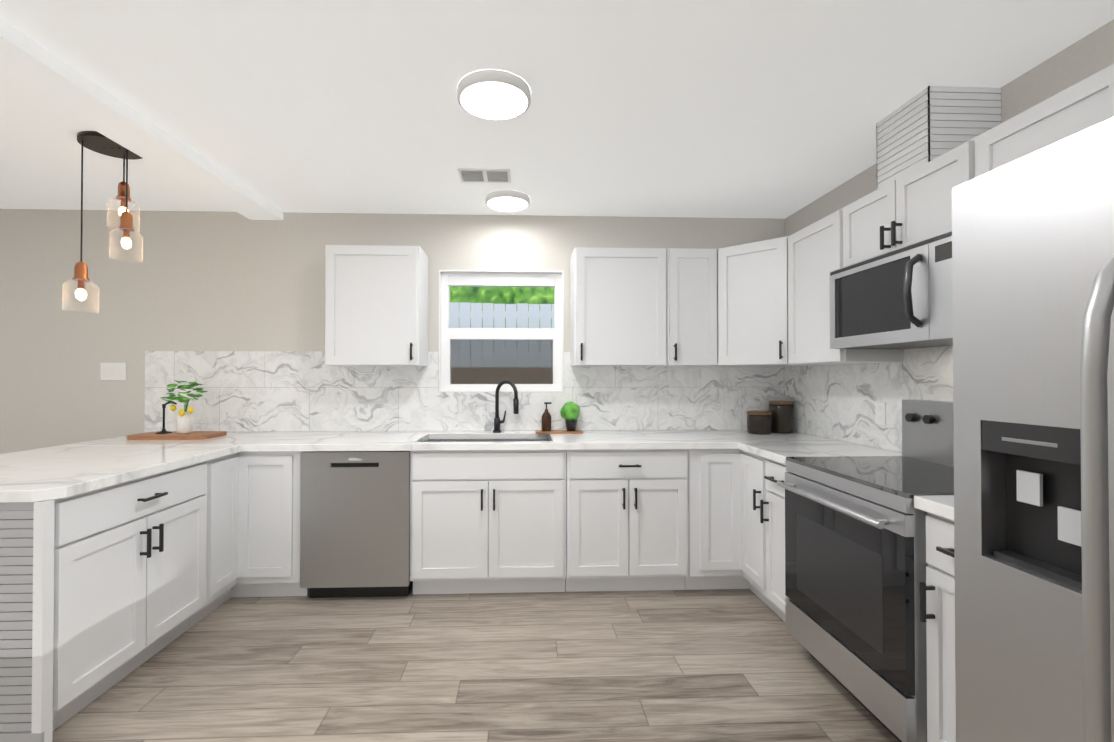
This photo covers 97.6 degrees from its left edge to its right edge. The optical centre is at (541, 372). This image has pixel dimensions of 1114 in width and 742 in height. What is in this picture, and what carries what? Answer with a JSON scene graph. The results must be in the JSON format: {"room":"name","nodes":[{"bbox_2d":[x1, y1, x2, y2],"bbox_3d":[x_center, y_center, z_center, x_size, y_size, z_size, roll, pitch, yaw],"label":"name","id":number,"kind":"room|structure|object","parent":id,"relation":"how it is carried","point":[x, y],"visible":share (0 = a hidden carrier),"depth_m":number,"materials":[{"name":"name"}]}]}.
{"room":"kitchen","nodes":[
{"label":"kitchen","id":0,"kind":"room"},
{"bbox_2d":[0,209,784,453],"bbox_3d":[-1.665,0.103,3.465,7.150,2.440,0.150,0,-1,-2],"label":"wall","id":1,"kind":"structure","parent":0,"point":[209,281],"depth_m":3.37,"materials":[{"name":"paint"}]},
{"bbox_2d":[100,363,125,379],"bbox_3d":[-2.936,-0.009,3.338,0.170,0.120,0.008,0,-1,-2],"label":"switch plate","id":2,"kind":"object","parent":1,"relation":"attached to","point":[112,371],"visible":1,"depth_m":3.34,"materials":[{"name":"white plastic"}]},
{"bbox_2d":[325,245,427,365],"bbox_3d":[-1.087,-0.430,3.227,0.593,0.766,0.354,0,-1,-2],"label":"upper cabinet","id":3,"kind":"object","parent":1,"relation":"attached to","point":[376,305],"visible":1,"depth_m":3.10,"materials":[{"name":"white wood"}]},
{"bbox_2d":[145,351,784,432],"bbox_3d":[-0.481,0.132,3.428,4.484,0.560,0.009,0,-1,-2],"label":"tile backsplash","id":4,"kind":"structure","parent":1,"relation":"attached to","point":[279,391],"depth_m":3.41,"materials":[{"name":"tile"}]},
{"bbox_2d":[724,393,733,408],"bbox_3d":[1.341,0.203,3.488,0.070,0.114,0.006,0,-1,-2],"label":"electrical outlet plate","id":5,"kind":"object","parent":4,"relation":"attached to","point":[728,400],"visible":1,"depth_m":3.49,"materials":[{"name":"white plastic"}]},
{"bbox_2d":[439,270,563,391],"bbox_3d":[-0.289,-0.294,3.518,0.879,0.861,0.152,0,-1,-2],"label":"window","id":6,"kind":"structure","parent":1,"relation":"in","point":[494,278],"depth_m":3.49,"materials":[{"name":"white"}]},
{"bbox_2d":[570,247,666,365],"bbox_3d":[0.509,-0.430,3.287,0.604,0.766,0.354,0,-1,-2],"label":"upper cabinet","id":7,"kind":"object","parent":1,"relation":"attached to","point":[618,306],"visible":1,"depth_m":3.16,"materials":[{"name":"white wood"}]},
{"bbox_2d":[666,248,717,365],"bbox_3d":[0.980,-0.430,3.305,0.332,0.766,0.354,0,-1,-2],"label":"upper cabinet","id":8,"kind":"object","parent":1,"relation":"attached to","point":[692,334],"visible":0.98,"depth_m":3.18,"materials":[{"name":"white wood"}]},
{"bbox_2d":[717,236,834,366],"bbox_3d":[1.454,-0.431,3.191,0.613,0.766,0.617,0,-1,-2],"label":"upper cabinet","id":9,"kind":"object","parent":1,"relation":"attached to","point":[752,303],"visible":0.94,"depth_m":3.04,"materials":[{"name":"white wood"}]},
{"bbox_2d":[53,588,899,741],"bbox_3d":[-1.540,1.352,0.130,7.150,0.120,6.800,0,-1,-2],"label":"floor","id":10,"kind":"structure","parent":0,"point":[725,665],"depth_m":2.10,"materials":[{"name":"brown wood"}]},
{"bbox_2d":[0,499,54,741],"bbox_3d":[-2.079,0.879,2.496,0.729,0.868,1.739,0,-1,-2],"label":"peninsula end panel","id":11,"kind":"object","parent":10,"relation":"on","point":[26,607],"visible":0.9,"depth_m":1.64,"materials":[{"name":"grey wood"}]},
{"bbox_2d":[53,461,206,730],"bbox_3d":[-1.983,0.875,2.084,0.650,0.868,0.827,0,-1,-2],"label":"base cabinet","id":12,"kind":"object","parent":10,"relation":"on","point":[130,559],"visible":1,"depth_m":1.98,"materials":[{"name":"white wood"}]},
{"bbox_2d":[189,451,308,628],"bbox_3d":[-1.863,0.883,2.940,0.953,0.868,0.868,0,-1,-2],"label":"base cabinet","id":13,"kind":"object","parent":10,"relation":"on","point":[253,524],"visible":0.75,"depth_m":2.78,"materials":[{"name":"white wood"}]},
{"bbox_2d":[0,442,243,502],"bbox_3d":[-2.167,0.421,2.175,1.020,0.040,1.107,0,-1,-2],"label":"countertop","id":14,"kind":"structure","parent":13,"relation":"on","point":[53,472],"depth_m":2.15,"materials":[{"name":"stone"}]},
{"bbox_2d":[300,451,412,597],"bbox_3d":[-1.084,0.886,3.090,0.612,0.866,0.604,0,-1,-2],"label":"dishwasher","id":15,"kind":"object","parent":10,"relation":"on","point":[354,523],"visible":0.88,"depth_m":2.79,"materials":[{"name":"grey metal"}]},
{"bbox_2d":[410,450,565,593],"bbox_3d":[-0.321,0.885,3.107,0.908,0.868,0.650,0,-1,-2],"label":"base cabinet","id":16,"kind":"object","parent":10,"relation":"on","point":[487,521],"visible":0.98,"depth_m":2.83,"materials":[{"name":"white wood"}]},
{"bbox_2d":[86,430,821,451],"bbox_3d":[-0.469,0.429,3.111,4.483,0.040,0.637,0,-1,-2],"label":"countertop","id":17,"kind":"structure","parent":16,"relation":"on","point":[704,439],"depth_m":2.94,"materials":[{"name":"stone"}]},
{"bbox_2d":[425,439,549,441],"bbox_3d":[-0.351,0.540,3.100,0.844,0.179,0.454,0,-1,-2],"label":"sink basin","id":18,"kind":"object","parent":17,"relation":"in","point":[471,440],"depth_m":3.31,"materials":[{"name":"silver metal"}]},
{"bbox_2d":[493,380,518,432],"bbox_3d":[-0.248,0.230,3.329,0.182,0.362,0.155,0,-1,-2],"label":"faucet","id":19,"kind":"object","parent":17,"relation":"on","point":[497,421],"visible":1,"depth_m":3.35,"materials":[{"name":"black metal"}]},
{"bbox_2d":[535,401,582,433],"bbox_3d":[0.115,0.303,3.347,0.320,0.215,0.133,0,-1,-2],"label":"tray","id":20,"kind":"object","parent":17,"relation":"on","point":[569,411],"visible":1,"depth_m":3.31,"materials":[{"name":"brown wood"}]},
{"bbox_2d":[747,410,771,434],"bbox_3d":[1.473,0.336,3.305,0.156,0.150,0.156,0,-1,-2],"label":"canister","id":21,"kind":"object","parent":17,"relation":"on","point":[759,422],"visible":1,"depth_m":3.24,"materials":[{"name":"brown ceramic"}]},
{"bbox_2d":[768,401,793,433],"bbox_3d":[1.651,0.303,3.362,0.160,0.216,0.160,0,-1,-2],"label":"canister","id":22,"kind":"object","parent":17,"relation":"on","point":[782,415],"visible":0.94,"depth_m":3.29,"materials":[{"name":"brown ceramic"}]},
{"bbox_2d":[565,449,688,591],"bbox_3d":[0.498,0.885,3.138,0.724,0.868,0.650,0,-1,-2],"label":"base cabinet","id":23,"kind":"object","parent":10,"relation":"on","point":[627,520],"visible":0.98,"depth_m":2.86,"materials":[{"name":"white wood"}]},
{"bbox_2d":[685,449,781,618],"bbox_3d":[1.322,0.884,3.049,0.909,0.868,0.888,0,-1,-2],"label":"base cabinet","id":24,"kind":"object","parent":10,"relation":"on","point":[727,528],"visible":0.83,"depth_m":2.88,"materials":[{"name":"white wood"}]},
{"bbox_2d":[760,459,787,622],"bbox_3d":[1.474,0.879,2.460,0.650,0.868,0.296,0,-1,-2],"label":"base cabinet","id":25,"kind":"object","parent":10,"relation":"on","point":[775,471],"visible":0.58,"depth_m":2.50,"materials":[{"name":"white wood"}]},
{"bbox_2d":[736,438,901,464],"bbox_3d":[1.472,0.425,2.590,0.643,0.040,0.551,0,-1,-2],"label":"countertop","id":26,"kind":"structure","parent":25,"relation":"on","point":[775,449],"depth_m":2.61,"materials":[{"name":"stone"}]},
{"bbox_2d":[776,399,953,741],"bbox_3d":[1.448,0.716,1.945,0.702,1.184,0.725,0,-1,-2],"label":"range","id":27,"kind":"object","parent":10,"relation":"on","point":[856,564],"visible":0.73,"depth_m":1.83,"materials":[{"name":"silver metal"}]},
{"bbox_2d":[920,512,955,741],"bbox_3d":[1.513,0.869,1.411,0.650,0.868,0.335,0,-1,-2],"label":"base cabinet","id":28,"kind":"object","parent":10,"relation":"on","point":[937,602],"visible":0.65,"depth_m":1.51,"materials":[{"name":"white wood"}]},
{"bbox_2d":[914,495,953,520],"bbox_3d":[1.521,0.414,1.415,0.634,0.040,0.337,0,-1,-2],"label":"countertop","id":29,"kind":"structure","parent":28,"relation":"on","point":[939,505],"depth_m":1.51,"materials":[{"name":"stone"}]},
{"bbox_2d":[952,116,1113,741],"bbox_3d":[1.406,0.413,0.783,0.872,1.770,0.910,0,-1,-2],"label":"refrigerator","id":30,"kind":"object","parent":10,"relation":"on","point":[1033,314],"visible":1,"depth_m":1.04,"materials":[{"name":"grey metal"}]},
{"bbox_2d":[0,0,1113,218],"bbox_3d":[-1.540,-1.198,0.154,7.150,0.100,6.800,0,-1,-2],"label":"ceiling","id":31,"kind":"structure","parent":0,"point":[779,109],"depth_m":1.97,"materials":[{"name":"paint"}]},
{"bbox_2d":[62,131,142,311],"bbox_3d":[-2.124,-0.709,2.401,0.270,0.834,0.283,0,-1,-2],"label":"pendant light","id":32,"kind":"object","parent":31,"relation":"hanging from","point":[96,141],"visible":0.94,"depth_m":2.38,"materials":[{"name":"brown metal"}]},
{"bbox_2d":[0,18,282,219],"bbox_3d":[-1.792,-1.120,0.143,0.225,0.054,6.500,0,-1,-2],"label":"ceiling beam","id":33,"kind":"structure","parent":31,"relation":"attached to","point":[27,64],"depth_m":2.08,"materials":[{"name":"paint"}]},
{"bbox_2d":[457,168,510,182],"bbox_3d":[-0.323,-1.118,2.771,0.290,0.010,0.180,0,-1,-2],"label":"ceiling vent","id":34,"kind":"object","parent":31,"relation":"in","point":[476,175],"visible":1,"depth_m":2.75,"materials":[{"name":"white metal"}]},
{"bbox_2d":[457,69,530,119],"bbox_3d":[-0.192,-1.111,1.965,0.294,0.040,0.294,0,-1,-2],"label":"light","id":35,"kind":"object","parent":31,"relation":"in","point":[490,94],"visible":1,"depth_m":1.92,"materials":[{"name":"white plastic"}]},
{"bbox_2d":[485,190,529,210],"bbox_3d":[-0.221,-1.100,3.130,0.284,0.040,0.284,0,-1,-2],"label":"light","id":36,"kind":"object","parent":31,"relation":"in","point":[505,200],"visible":1,"depth_m":3.07,"materials":[{"name":"white plastic"}]},
{"bbox_2d":[876,86,1001,188],"bbox_3d":[1.666,-0.977,2.066,0.297,0.304,0.284,0,-1,-2],"label":"chase","id":37,"kind":"object","parent":31,"relation":"attached to","point":[926,125],"visible":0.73,"depth_m":1.93,"materials":[{"name":"white wood"}]},
{"bbox_2d":[785,19,1113,236],"bbox_3d":[1.957,0.074,0.274,0.150,2.440,6.500,0,-1,-2],"label":"wall","id":38,"kind":"structure","parent":0,"point":[1088,55],"depth_m":1.81,"materials":[{"name":"paint"}]},
{"bbox_2d":[788,208,902,363],"bbox_3d":[1.624,-0.436,2.658,0.313,0.766,0.495,0,-1,-2],"label":"upper cabinet","id":39,"kind":"object","parent":38,"relation":"attached to","point":[815,253],"visible":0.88,"depth_m":2.63,"materials":[{"name":"white wood"}]},
{"bbox_2d":[785,346,952,453],"bbox_3d":[1.799,0.122,2.370,0.009,0.560,2.220,0,-1,-2],"label":"tile backsplash","id":40,"kind":"structure","parent":38,"relation":"attached to","point":[837,401],"depth_m":2.68,"materials":[{"name":"tile"}]},
{"bbox_2d":[875,402,885,424],"bbox_3d":[1.782,0.214,2.567,0.006,0.114,0.070,0,-1,-2],"label":"electrical outlet plate","id":41,"kind":"object","parent":40,"relation":"attached to","point":[880,413],"visible":1,"depth_m":2.56,"materials":[{"name":"white plastic"}]},
{"bbox_2d":[843,138,975,266],"bbox_3d":[1.626,-0.663,2.059,0.354,0.322,0.698,0,-1,-2],"label":"upper cabinet","id":42,"kind":"object","parent":38,"relation":"attached to","point":[915,205],"visible":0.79,"depth_m":2.00,"materials":[{"name":"white wood"}]},
{"bbox_2d":[829,230,952,348],"bbox_3d":[1.585,-0.310,2.024,0.438,0.380,0.756,0,-1,-2],"label":"microwave","id":43,"kind":"object","parent":42,"relation":"attached to","point":[899,298],"visible":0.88,"depth_m":1.98,"materials":[{"name":"grey metal"}]},
{"bbox_2d":[975,64,1113,176],"bbox_3d":[1.656,-0.671,1.258,0.354,0.321,0.898,0,-1,-2],"label":"upper cabinet","id":44,"kind":"object","parent":38,"relation":"attached to","point":[1080,106],"visible":0.27,"depth_m":1.46,"materials":[{"name":"white wood"}]},
{"label":"outside","id":45,"kind":"structure","parent":0,"visible":0},
{"bbox_3d":[-0.261,1.514,8.013,14.000,0.300,8.840,0,-1,-2],"label":"ground","id":46,"kind":"structure","parent":45,"visible":0},
{"bbox_2d":[451,367,552,383],"bbox_3d":[-0.209,0.652,6.642,8.000,1.400,2.600,0,-1,-2],"label":"berm","id":47,"kind":"structure","parent":46,"relation":"on","point":[505,376],"depth_m":5.34,"materials":[{"name":"brown"}]},
{"bbox_2d":[450,302,553,366],"bbox_3d":[-0.167,-0.454,5.963,6.432,0.798,0.060,0,-1,-2],"label":"fence","id":48,"kind":"object","parent":47,"relation":"on","point":[486,315],"depth_m":5.92,"materials":[{"name":"grey wood"}]},
{"bbox_2d":[450,286,553,366],"bbox_3d":[-0.120,-1.262,7.840,7.815,2.449,2.301,0,-1,-2],"label":"tree","id":49,"kind":"object","parent":47,"relation":"on","point":[469,293],"depth_m":6.80,"materials":[{"name":"green plant"}]}
]}

